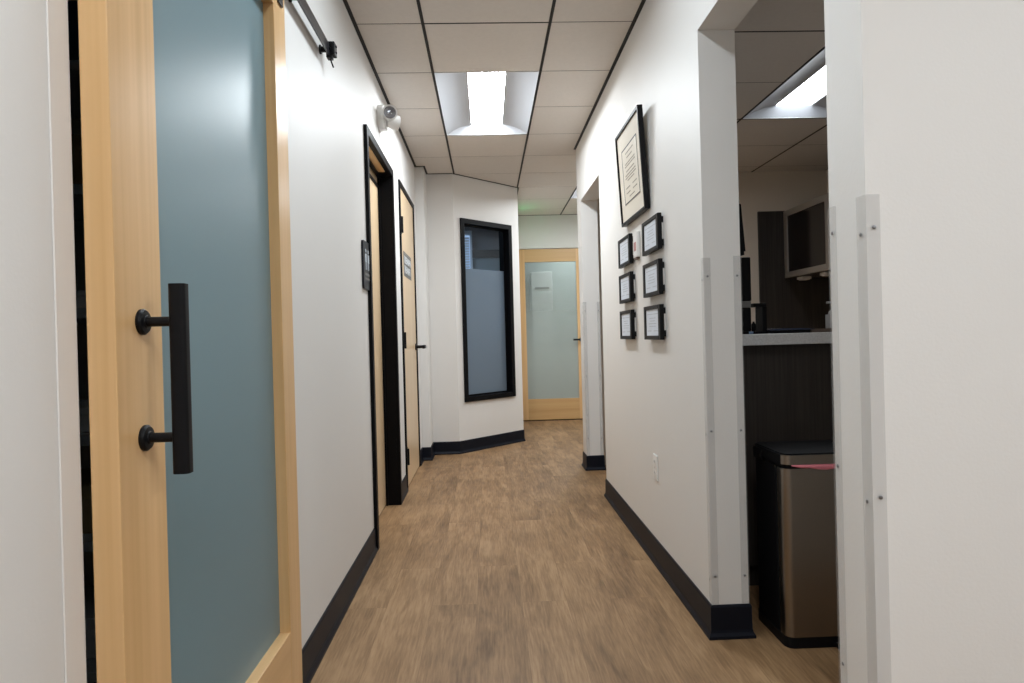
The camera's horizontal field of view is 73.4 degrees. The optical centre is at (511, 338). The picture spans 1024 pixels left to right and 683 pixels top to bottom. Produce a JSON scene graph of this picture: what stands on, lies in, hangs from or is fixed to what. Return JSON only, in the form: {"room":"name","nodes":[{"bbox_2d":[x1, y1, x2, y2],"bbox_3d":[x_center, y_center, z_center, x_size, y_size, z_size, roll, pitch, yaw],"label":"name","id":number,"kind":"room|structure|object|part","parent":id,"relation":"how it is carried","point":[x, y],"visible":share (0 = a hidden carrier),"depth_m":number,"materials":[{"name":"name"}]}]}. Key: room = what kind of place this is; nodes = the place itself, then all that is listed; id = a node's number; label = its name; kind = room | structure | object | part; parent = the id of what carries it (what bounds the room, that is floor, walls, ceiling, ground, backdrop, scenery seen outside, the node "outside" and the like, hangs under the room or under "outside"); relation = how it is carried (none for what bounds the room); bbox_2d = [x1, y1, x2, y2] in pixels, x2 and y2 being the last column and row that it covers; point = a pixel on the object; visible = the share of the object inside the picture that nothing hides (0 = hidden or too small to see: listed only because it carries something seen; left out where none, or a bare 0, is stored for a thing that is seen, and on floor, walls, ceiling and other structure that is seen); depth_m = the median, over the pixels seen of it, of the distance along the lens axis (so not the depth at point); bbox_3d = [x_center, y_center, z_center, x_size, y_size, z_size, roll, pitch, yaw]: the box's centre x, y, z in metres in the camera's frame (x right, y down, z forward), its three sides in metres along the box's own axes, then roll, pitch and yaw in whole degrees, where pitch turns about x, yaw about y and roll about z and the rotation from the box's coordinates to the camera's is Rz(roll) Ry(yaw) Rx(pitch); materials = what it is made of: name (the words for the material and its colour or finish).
{"room":"office corridor","nodes":[
{"label":"office corridor","id":0,"kind":"room"},
{"bbox_2d":[68,0,93,584],"bbox_3d":[-1.399,-0.229,1.326,1.210,2.660,2.350,-2,0,-2],"label":"wall","id":1,"kind":"structure","parent":0,"point":[79,245],"depth_m":2.40,"materials":[{"name":"paint"}]},
{"bbox_2d":[0,0,432,682],"bbox_3d":[-0.705,-0.248,1.841,0.215,2.660,9.130,-2,0,-2],"label":"wall","id":2,"kind":"structure","parent":0,"point":[328,107],"depth_m":2.23,"materials":[{"name":"paint"}]},
{"bbox_2d":[46,0,86,682],"bbox_3d":[-0.655,-0.257,0.975,0.033,2.440,0.046,-2,0,-2],"label":"guard","id":3,"kind":"object","parent":2,"relation":"attached to","point":[56,10],"visible":0.83,"depth_m":0.97,"materials":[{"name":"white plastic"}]},
{"bbox_2d":[288,0,336,67],"bbox_3d":[-0.655,-1.064,1.603,0.061,0.091,2.015,-2,0,-2],"label":"barn door track","id":4,"kind":"object","parent":2,"relation":"attached to","point":[328,47],"visible":1,"depth_m":2.45,"materials":[{"name":"black metal"}]},
{"bbox_2d":[78,0,302,682],"bbox_3d":[-0.584,-0.054,1.469,0.114,2.244,0.922,-2,0,-2],"label":"sliding barn door","id":5,"kind":"structure","parent":4,"relation":"hanging from","point":[184,127],"depth_m":1.32,"materials":[{"name":"brown wood"}]},
{"bbox_3d":[-0.524,0.064,1.086,0.026,0.299,0.024,-2,0,-2],"label":"pull handle","id":6,"kind":"part","parent":5,"relation":"part of","materials":[{"name":"black metal"}]},
{"bbox_3d":[-0.631,-0.052,1.488,0.006,1.699,0.698,-2,0,-2],"label":"glass panel","id":7,"kind":"part","parent":5,"relation":"part of","materials":[{"name":"teal glass"}]},
{"bbox_3d":[-0.644,-0.944,1.486,0.042,0.110,0.676,-2,0,-2],"label":"rail","id":8,"kind":"part","parent":5,"relation":"part of","materials":[{"name":"brown wood"}]},
{"bbox_3d":[-0.595,0.927,1.492,0.042,0.283,0.676,-2,0,-2],"label":"rail","id":9,"kind":"part","parent":5,"relation":"part of","materials":[{"name":"brown wood"}]},
{"bbox_2d":[302,528,377,682],"bbox_3d":[-0.661,1.020,2.706,0.017,0.116,1.541,-2,0,-2],"label":"baseboard","id":10,"kind":"structure","parent":2,"relation":"attached to","point":[317,644],"depth_m":2.55,"materials":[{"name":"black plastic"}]},
{"bbox_2d":[361,240,369,289],"bbox_3d":[-0.725,-0.359,3.418,0.012,0.237,0.195,-2,0,-2],"label":"wall sign","id":11,"kind":"object","parent":2,"relation":"attached to","point":[364,245],"visible":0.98,"depth_m":3.36,"materials":[{"name":"black plastic"}]},
{"bbox_2d":[363,124,401,549],"bbox_3d":[-0.805,-0.002,3.966,0.163,2.160,0.985,-2,0,-2],"label":"door","id":12,"kind":"structure","parent":2,"relation":"in","point":[379,175],"depth_m":4.40,"materials":[{"name":"black paint"}]},
{"bbox_3d":[-0.871,-1.006,3.962,0.043,0.059,0.895,-2,0,-2],"label":"transom panel","id":13,"kind":"part","parent":12,"relation":"part of","materials":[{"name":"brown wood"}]},
{"bbox_2d":[377,104,400,131],"bbox_3d":[-0.712,-1.286,3.995,0.127,0.138,0.199,-2,0,-2],"label":"emergency light","id":14,"kind":"object","parent":2,"relation":"attached to","point":[387,116],"visible":1,"depth_m":3.95,"materials":[{"name":"white plastic"}]},
{"bbox_2d":[402,475,408,502],"bbox_3d":[-0.730,1.016,4.647,0.017,0.116,0.357,-2,0,-2],"label":"baseboard","id":15,"kind":"structure","parent":2,"relation":"attached to","point":[405,489],"depth_m":4.67,"materials":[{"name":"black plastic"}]},
{"bbox_2d":[398,179,425,487],"bbox_3d":[-0.803,-0.021,5.295,0.211,2.190,0.940,-2,0,-2],"label":"door","id":16,"kind":"structure","parent":2,"relation":"in","point":[410,346],"depth_m":5.25,"materials":[{"name":"beige wood"}]},
{"bbox_3d":[-0.796,-0.546,5.234,0.002,0.180,0.480,-2,0,-2],"label":"sign plate","id":17,"kind":"part","parent":16,"relation":"part of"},
{"bbox_2d":[343,0,645,215],"bbox_3d":[0.705,-1.531,2.964,2.900,0.007,11.280,-2,0,-2],"label":"trim","id":18,"kind":"structure","parent":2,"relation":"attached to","point":[345,2],"depth_m":3.89,"materials":[{"name":"black metal"}]},
{"bbox_2d":[93,419,840,682],"bbox_3d":[-0.222,1.092,4.247,6.200,0.060,13.900,-2,0,-2],"label":"floor","id":19,"kind":"structure","parent":0,"point":[510,563],"depth_m":2.81,"materials":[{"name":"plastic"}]},
{"bbox_2d":[69,60,96,682],"bbox_3d":[-1.380,0.099,2.143,0.914,2.000,0.444,-2,0,-2],"label":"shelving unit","id":20,"kind":"object","parent":19,"relation":"on","point":[75,103],"visible":0.02,"depth_m":1.98,"materials":[{"name":"black metal"}]},
{"bbox_2d":[68,1,78,59],"bbox_3d":[-1.321,-0.885,2.153,0.410,0.204,0.289,-2,0,-2],"label":"carton","id":21,"kind":"object","parent":20,"relation":"on","point":[73,32],"visible":0.02,"depth_m":2.01,"materials":[{"name":"black"}]},
{"bbox_3d":[-1.402,-0.766,2.140,0.890,0.030,0.420,-2,0,-2],"label":"shelf","id":22,"kind":"part","parent":20,"relation":"part of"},
{"bbox_2d":[71,134,82,183],"bbox_3d":[-1.311,-0.516,2.154,0.410,0.164,0.289,-2,0,-2],"label":"carton","id":23,"kind":"object","parent":20,"relation":"on","point":[76,139],"visible":0.02,"depth_m":2.02,"materials":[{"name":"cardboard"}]},
{"bbox_3d":[-1.393,-0.416,2.141,0.890,0.030,0.420,-2,0,-2],"label":"shelf","id":24,"kind":"part","parent":20,"relation":"part of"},
{"bbox_2d":[76,290,85,307],"bbox_3d":[-1.300,-0.111,2.140,0.410,0.054,0.319,-2,0,-2],"label":"packet","id":25,"kind":"object","parent":20,"relation":"on","point":[80,294],"visible":0.02,"depth_m":1.99,"materials":[{"name":"black"}]},
{"bbox_3d":[-1.384,-0.067,2.142,0.890,0.030,0.420,-2,0,-2],"label":"shelf","id":26,"kind":"part","parent":20,"relation":"part of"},
{"bbox_2d":[79,399,89,432],"bbox_3d":[-1.291,0.239,2.142,0.410,0.074,0.319,-2,0,-2],"label":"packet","id":27,"kind":"object","parent":20,"relation":"on","point":[84,422],"visible":0.02,"depth_m":1.99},
{"bbox_3d":[-1.375,0.293,2.143,0.890,0.030,0.420,-2,0,-2],"label":"shelf","id":28,"kind":"part","parent":20,"relation":"part of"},
{"bbox_2d":[81,468,92,533],"bbox_3d":[-1.284,0.504,2.157,0.410,0.144,0.289,-2,0,-2],"label":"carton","id":29,"kind":"object","parent":20,"relation":"on","point":[86,493],"visible":0.02,"depth_m":2.02,"materials":[{"name":"cardboard"}]},
{"bbox_3d":[-1.367,0.593,2.144,0.890,0.030,0.420,-2,0,-2],"label":"shelf","id":30,"kind":"part","parent":20,"relation":"part of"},
{"bbox_2d":[84,585,95,658],"bbox_3d":[-1.274,0.884,2.159,0.410,0.124,0.289,-2,0,-2],"label":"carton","id":31,"kind":"object","parent":20,"relation":"on","point":[89,600],"visible":0.02,"depth_m":2.02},
{"bbox_3d":[-1.357,0.963,2.145,0.890,0.030,0.420,-2,0,-2],"label":"shelf","id":32,"kind":"part","parent":20,"relation":"part of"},
{"bbox_2d":[529,271,553,332],"bbox_3d":[0.452,0.026,10.288,0.310,2.000,0.470,-2,0,-2],"label":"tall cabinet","id":33,"kind":"object","parent":19,"relation":"on","point":[540,283],"visible":0.59,"depth_m":10.05,"materials":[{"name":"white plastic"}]},
{"bbox_3d":[0.463,0.136,10.062,0.300,1.620,0.019,-2,0,-2],"label":"door","id":34,"kind":"part","parent":33,"relation":"part of","materials":[{"name":"glass"}]},
{"bbox_2d":[742,343,834,585],"bbox_3d":[1.405,0.520,2.933,1.213,1.005,0.200,-2,0,-2],"label":"base cabinet","id":35,"kind":"object","parent":19,"relation":"on","point":[789,388],"depth_m":2.82,"materials":[{"name":"laminate"}]},
{"bbox_2d":[742,332,832,345],"bbox_3d":[1.401,-0.005,2.932,1.233,0.044,0.360,-2,0,-2],"label":"countertop","id":36,"kind":"structure","parent":35,"relation":"on","point":[815,337],"depth_m":2.74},
{"bbox_2d":[740,257,755,333],"bbox_3d":[0.903,-0.176,2.918,0.210,0.324,0.131,-2,0,-2],"label":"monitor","id":37,"kind":"object","parent":36,"relation":"on","point":[745,267],"visible":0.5,"depth_m":2.89,"materials":[{"name":"black plastic"}]},
{"bbox_2d":[750,303,767,333],"bbox_3d":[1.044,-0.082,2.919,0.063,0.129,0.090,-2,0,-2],"label":"coffee maker","id":38,"kind":"object","parent":36,"relation":"on","point":[761,309],"visible":0.81,"depth_m":2.88,"materials":[{"name":"black plastic"}]},
{"bbox_2d":[751,322,755,330],"bbox_3d":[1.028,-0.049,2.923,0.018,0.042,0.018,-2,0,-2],"label":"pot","id":39,"kind":"object","parent":38,"relation":"in","point":[753,325],"visible":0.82,"depth_m":2.92,"materials":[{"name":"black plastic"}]},
{"bbox_2d":[766,328,809,333],"bbox_3d":[1.157,-0.032,2.918,0.190,0.022,0.150,-2,0,-2],"label":"folder","id":40,"kind":"object","parent":36,"relation":"on","point":[773,330],"visible":0.78,"depth_m":2.85,"materials":[{"name":"black plastic"}]},
{"bbox_2d":[807,328,831,332],"bbox_3d":[1.298,-0.032,2.913,0.089,0.016,0.070,-2,0,-2],"label":"tray","id":41,"kind":"object","parent":36,"relation":"on","point":[821,329],"visible":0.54,"depth_m":2.88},
{"bbox_2d":[825,301,831,327],"bbox_3d":[1.368,-0.091,2.925,0.055,0.130,0.051,-2,0,-2],"label":"pump bottle","id":42,"kind":"object","parent":36,"relation":"on","point":[828,318],"visible":0.36,"depth_m":2.92,"materials":[{"name":"plastic"}]},
{"bbox_2d":[753,440,839,648],"bbox_3d":[1.104,0.708,2.417,0.404,0.650,0.300,-2,0,-2],"label":"trash can","id":43,"kind":"object","parent":19,"relation":"on","point":[796,480],"visible":0.55,"depth_m":2.30,"materials":[{"name":"silver metal"}]},
{"bbox_3d":[1.098,0.403,2.431,0.400,0.032,0.270,-2,0,-2],"label":"lid","id":44,"kind":"part","parent":43,"relation":"part of","materials":[{"name":"black plastic"}]},
{"bbox_3d":[1.097,0.385,2.432,0.388,0.004,0.260,-2,0,-2],"label":"lid","id":45,"kind":"part","parent":43,"relation":"part of","materials":[{"name":"black plastic"}]},
{"bbox_3d":[1.110,0.715,2.326,0.396,0.564,0.053,-2,0,-2],"label":"panel","id":46,"kind":"part","parent":43,"relation":"part of","materials":[{"name":"silver metal"}]},
{"bbox_2d":[426,174,523,441],"bbox_3d":[-0.129,-0.280,7.367,0.642,2.660,2.423,-1,0,17],"label":"wall","id":47,"kind":"structure","parent":0,"point":[450,197],"depth_m":6.30,"materials":[{"name":"paint"}]},
{"bbox_2d":[421,430,525,465],"bbox_3d":[-0.131,0.993,7.106,0.594,0.116,2.944,-1,0,19],"label":"baseboard","id":48,"kind":"structure","parent":47,"relation":"attached to","point":[471,445],"depth_m":6.40,"materials":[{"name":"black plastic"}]},
{"bbox_2d":[460,218,515,401],"bbox_3d":[-0.267,-0.264,6.655,0.134,1.708,0.703,-1,0,42],"label":"window","id":49,"kind":"structure","parent":47,"relation":"in","point":[487,295],"depth_m":6.69,"materials":[{"name":"grey glass"}]},
{"bbox_3d":[-0.264,-0.060,6.658,0.006,1.202,0.605,-1,0,42],"label":"frosted pane","id":50,"kind":"part","parent":49,"relation":"part of","materials":[{"name":"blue glass"}]},
{"bbox_2d":[464,227,498,249],"bbox_3d":[-0.618,-0.252,9.068,1.020,2.620,0.070,-2,0,-2],"label":"wall office partition","id":51,"kind":"structure","parent":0,"point":[482,239],"depth_m":9.04,"materials":[{"name":"grey glass"}]},
{"bbox_2d":[465,231,472,268],"bbox_3d":[-0.819,-0.587,8.965,0.630,1.600,0.120,-2,0,-2],"label":"window","id":52,"kind":"structure","parent":51,"relation":"in","point":[468,234],"depth_m":8.94,"materials":[{"name":"blue glass"}]},
{"bbox_3d":[-0.810,-0.587,9.001,0.550,1.500,0.010,-2,0,-2],"label":"daylight pane","id":53,"kind":"part","parent":52,"relation":"part of","materials":[{"name":"blue glass"}]},
{"bbox_2d":[465,237,469,267],"bbox_3d":[-0.808,-0.596,8.946,0.530,1.417,0.030,-2,0,-2],"label":"blind","id":54,"kind":"object","parent":52,"relation":"attached to","point":[467,239],"depth_m":8.94,"materials":[{"name":"plastic"}]},
{"bbox_2d":[347,0,641,214],"bbox_3d":[0.970,-1.550,2.973,3.439,0.026,11.289,-2,0,-2],"label":"ceiling","id":55,"kind":"structure","parent":0,"point":[586,37],"depth_m":3.80,"materials":[{"name":"tile"}]},
{"bbox_2d":[434,71,538,134],"bbox_3d":[-0.166,-1.563,4.509,0.602,0.102,1.211,-2,0,-2],"label":"ceiling light","id":56,"kind":"object","parent":55,"relation":"attached to","point":[472,103],"visible":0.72,"depth_m":4.53,"materials":[{"name":"white plastic"}]},
{"bbox_2d":[468,72,504,123],"bbox_3d":[-0.167,-1.581,4.509,0.224,0.001,1.119,-2,0,-2],"label":"diffuser","id":57,"kind":"object","parent":56,"relation":"attached to","point":[486,90],"depth_m":4.50,"materials":[{"name":"white plastic"}]},
{"bbox_2d":[518,215,577,249],"bbox_3d":[0.946,-0.312,8.678,2.080,2.660,0.120,-2,0,-2],"label":"wall","id":58,"kind":"structure","parent":0,"point":[537,231],"depth_m":8.60,"materials":[{"name":"paint"}]},
{"bbox_2d":[519,248,582,420],"bbox_3d":[0.510,-0.043,8.601,0.900,2.145,0.125,-2,0,-2],"label":"door","id":59,"kind":"structure","parent":58,"relation":"in","point":[551,361],"depth_m":8.60,"materials":[{"name":"brown wood"}]},
{"bbox_3d":[0.476,-1.035,8.610,0.644,0.160,0.044,-2,0,-2],"label":"rail","id":60,"kind":"part","parent":59,"relation":"part of","materials":[{"name":"brown wood"}]},
{"bbox_3d":[0.501,-0.099,8.607,0.656,1.727,0.008,-2,0,-2],"label":"glass panel","id":61,"kind":"part","parent":59,"relation":"part of","materials":[{"name":"grey glass"}]},
{"bbox_3d":[0.527,0.887,8.616,0.644,0.260,0.044,-2,0,-2],"label":"rail","id":62,"kind":"part","parent":59,"relation":"part of","materials":[{"name":"brown wood"}]},
{"bbox_2d":[525,261,576,332],"bbox_3d":[0.958,-0.316,9.739,2.180,2.660,2.000,-2,0,-2],"label":"wall","id":63,"kind":"structure","parent":0,"point":[563,273],"depth_m":10.63,"materials":[{"name":"white paint"}]},
{"bbox_2d":[576,0,757,604],"bbox_3d":[0.688,-0.290,3.546,0.130,2.660,4.080,-2,0,-2],"label":"wall","id":64,"kind":"structure","parent":0,"point":[662,398],"depth_m":2.70,"materials":[{"name":"paint"}]},
{"bbox_2d":[582,451,605,470],"bbox_3d":[0.652,0.977,5.489,0.164,0.116,0.234,-2,0,-2],"label":"baseboard","id":65,"kind":"structure","parent":64,"relation":"attached to","point":[591,462],"depth_m":5.38,"materials":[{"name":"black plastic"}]},
{"bbox_2d":[618,233,633,268],"bbox_3d":[0.601,-0.456,3.623,0.028,0.151,0.296,-2,0,-2],"label":"frame","id":66,"kind":"object","parent":64,"relation":"attached to","point":[625,245],"visible":0.99,"depth_m":3.58,"materials":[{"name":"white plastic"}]},
{"bbox_2d":[619,271,634,303],"bbox_3d":[0.606,-0.263,3.623,0.028,0.151,0.296,-2,0,-2],"label":"frame","id":67,"kind":"object","parent":64,"relation":"attached to","point":[627,280],"visible":1,"depth_m":3.57,"materials":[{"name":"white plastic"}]},
{"bbox_2d":[620,309,635,338],"bbox_3d":[0.611,-0.070,3.624,0.028,0.151,0.296,-2,0,-2],"label":"frame","id":68,"kind":"object","parent":64,"relation":"attached to","point":[628,317],"visible":1,"depth_m":3.57,"materials":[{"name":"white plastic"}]},
{"bbox_2d":[615,104,649,226],"bbox_3d":[0.586,-0.824,3.381,0.049,0.472,0.540,-2,0,-2],"label":"framed certificate","id":69,"kind":"object","parent":64,"relation":"attached to","point":[630,146],"visible":1,"depth_m":3.32,"materials":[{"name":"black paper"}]},
{"bbox_2d":[633,231,639,259],"bbox_3d":[0.614,-0.456,3.390,0.018,0.134,0.085,-2,0,-2],"label":"wall plaque","id":70,"kind":"object","parent":64,"relation":"attached to","point":[636,236],"visible":1,"depth_m":3.36,"materials":[{"name":"white plastic"}]},
{"bbox_2d":[641,212,663,255],"bbox_3d":[0.622,-0.455,3.043,0.028,0.151,0.296,-2,0,-2],"label":"frame","id":71,"kind":"object","parent":64,"relation":"attached to","point":[652,228],"visible":1,"depth_m":3.00,"materials":[{"name":"black metal"}]},
{"bbox_2d":[643,258,664,297],"bbox_3d":[0.627,-0.262,3.044,0.028,0.151,0.296,-2,0,-2],"label":"frame","id":72,"kind":"object","parent":64,"relation":"attached to","point":[653,272],"visible":1,"depth_m":2.99,"materials":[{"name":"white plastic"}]},
{"bbox_2d":[644,304,665,339],"bbox_3d":[0.632,-0.069,3.044,0.028,0.151,0.296,-2,0,-2],"label":"frame","id":73,"kind":"object","parent":64,"relation":"attached to","point":[654,315],"visible":1,"depth_m":2.99,"materials":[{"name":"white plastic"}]},
{"bbox_3d":[0.641,-0.069,3.033,0.007,0.069,0.260,-2,0,-2],"label":"backing plate","id":74,"kind":"part","parent":73,"relation":"part of","materials":[{"name":"white plastic"}]},
{"bbox_2d":[653,453,657,480],"bbox_3d":[0.656,0.591,3.144,0.008,0.114,0.076,-2,0,-2],"label":"wall outlet","id":75,"kind":"object","parent":64,"relation":"attached to","point":[655,458],"visible":1,"depth_m":3.13,"materials":[{"name":"white plastic"}]},
{"bbox_2d":[604,479,756,639],"bbox_3d":[0.725,0.982,3.450,0.164,0.116,2.154,-2,0,-2],"label":"baseboard","id":76,"kind":"structure","parent":64,"relation":"attached to","point":[723,621],"depth_m":2.65,"materials":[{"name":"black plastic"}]},
{"bbox_2d":[739,204,745,255],"bbox_3d":[0.823,-0.413,2.570,0.076,0.215,0.080,-2,0,-2],"label":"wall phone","id":77,"kind":"object","parent":64,"relation":"attached to","point":[742,241],"visible":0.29,"depth_m":2.53,"materials":[{"name":"black plastic"}]},
{"bbox_2d":[735,30,826,171],"bbox_3d":[1.692,-1.350,3.579,1.935,0.006,4.080,-2,0,-2],"label":"grid","id":78,"kind":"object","parent":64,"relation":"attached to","point":[823,48],"depth_m":3.73,"materials":[{"name":"black metal"}]},
{"bbox_2d":[597,170,826,464],"bbox_3d":[1.672,-0.323,5.692,2.140,2.660,0.140,-2,0,-2],"label":"wall","id":79,"kind":"structure","parent":0,"point":[773,190],"depth_m":5.63,"materials":[{"name":"paint"}]},
{"bbox_2d":[757,211,830,328],"bbox_3d":[2.330,-0.026,5.636,0.585,2.033,0.020,-2,0,-2],"label":"panel","id":80,"kind":"object","parent":79,"relation":"attached to","point":[790,302],"visible":0.2,"depth_m":5.62,"materials":[{"name":"laminate"}]},
{"bbox_2d":[734,0,827,171],"bbox_3d":[1.692,-1.362,3.579,1.944,0.026,4.089,-2,0,-2],"label":"ceiling","id":81,"kind":"structure","parent":0,"point":[763,60],"depth_m":3.49,"materials":[{"name":"tile"}]},
{"bbox_2d":[743,49,826,118],"bbox_3d":[1.730,-1.401,3.615,0.602,0.102,1.211,-2,0,-2],"label":"ceiling light","id":82,"kind":"object","parent":81,"relation":"attached to","point":[803,95],"visible":0.29,"depth_m":4.04,"materials":[{"name":"white plastic"}]},
{"bbox_2d":[777,66,825,104],"bbox_3d":[1.729,-1.419,3.615,0.224,0.001,1.119,-2,0,-2],"label":"diffuser","id":83,"kind":"object","parent":82,"relation":"attached to","point":[814,88],"depth_m":3.96,"materials":[{"name":"white plastic"}]},
{"bbox_2d":[826,170,831,305],"bbox_3d":[2.751,-0.345,3.619,0.130,2.660,4.080,-2,0,-2],"label":"wall","id":84,"kind":"structure","parent":0,"point":[826,170],"depth_m":5.63,"materials":[{"name":"paint"}]},
{"bbox_2d":[783,193,830,277],"bbox_3d":[2.452,-0.763,4.507,0.379,0.543,2.238,-2,0,-2],"label":"upper cabinet","id":85,"kind":"object","parent":84,"relation":"attached to","point":[807,224],"visible":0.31,"depth_m":5.22,"materials":[{"name":"laminate"}]},
{"bbox_2d":[797,276,811,280],"bbox_3d":[2.335,-0.477,5.490,0.080,0.028,0.090,-2,0,-2],"label":"light","id":86,"kind":"object","parent":85,"relation":"attached to","point":[801,277],"visible":1,"depth_m":5.45,"materials":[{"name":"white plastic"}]},
{"bbox_3d":[2.247,-0.760,5.245,0.005,0.458,0.633,-2,0,-2],"label":"glass pane","id":87,"kind":"part","parent":85,"relation":"part of","materials":[{"name":"black glass"}]},
{"bbox_2d":[820,272,830,275],"bbox_3d":[2.349,-0.476,5.111,0.080,0.028,0.090,-2,0,-2],"label":"light","id":88,"kind":"object","parent":85,"relation":"attached to","point":[822,273],"visible":0.75,"depth_m":5.08,"materials":[{"name":"white plastic"}]},
{"bbox_2d":[824,0,1023,682],"bbox_3d":[1.794,-0.313,1.471,2.195,2.660,0.145,-2,0,-2],"label":"wall","id":89,"kind":"structure","parent":0,"point":[925,98],"depth_m":1.37,"materials":[{"name":"paint"}]},
{"bbox_2d":[859,225,882,503],"bbox_3d":[0.727,0.331,1.376,0.031,1.230,0.036,-2,0,-2],"label":"guard","id":90,"kind":"object","parent":89,"relation":"attached to","point":[873,226],"visible":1,"depth_m":1.36,"materials":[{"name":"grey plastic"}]},
{"bbox_3d":[-1.684,-0.262,8.360,3.440,2.700,4.170,-2,0,-2],"label":"wall","id":91,"kind":"structure","parent":0,"visible":0},
{"bbox_2d":[472,250,498,257],"bbox_3d":[-0.323,-1.100,9.002,0.390,0.100,0.080,-2,0,-2],"label":"trim","id":92,"kind":"structure","parent":91,"relation":"attached to","point":[475,253],"depth_m":8.96,"materials":[{"name":"grey"}]},
{"bbox_2d":[473,258,499,270],"bbox_3d":[-0.309,-0.550,9.019,0.390,1.000,0.050,-2,0,-2],"label":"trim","id":93,"kind":"structure","parent":91,"relation":"attached to","point":[493,264],"depth_m":8.99,"materials":[{"name":"grey glass"}]}
]}

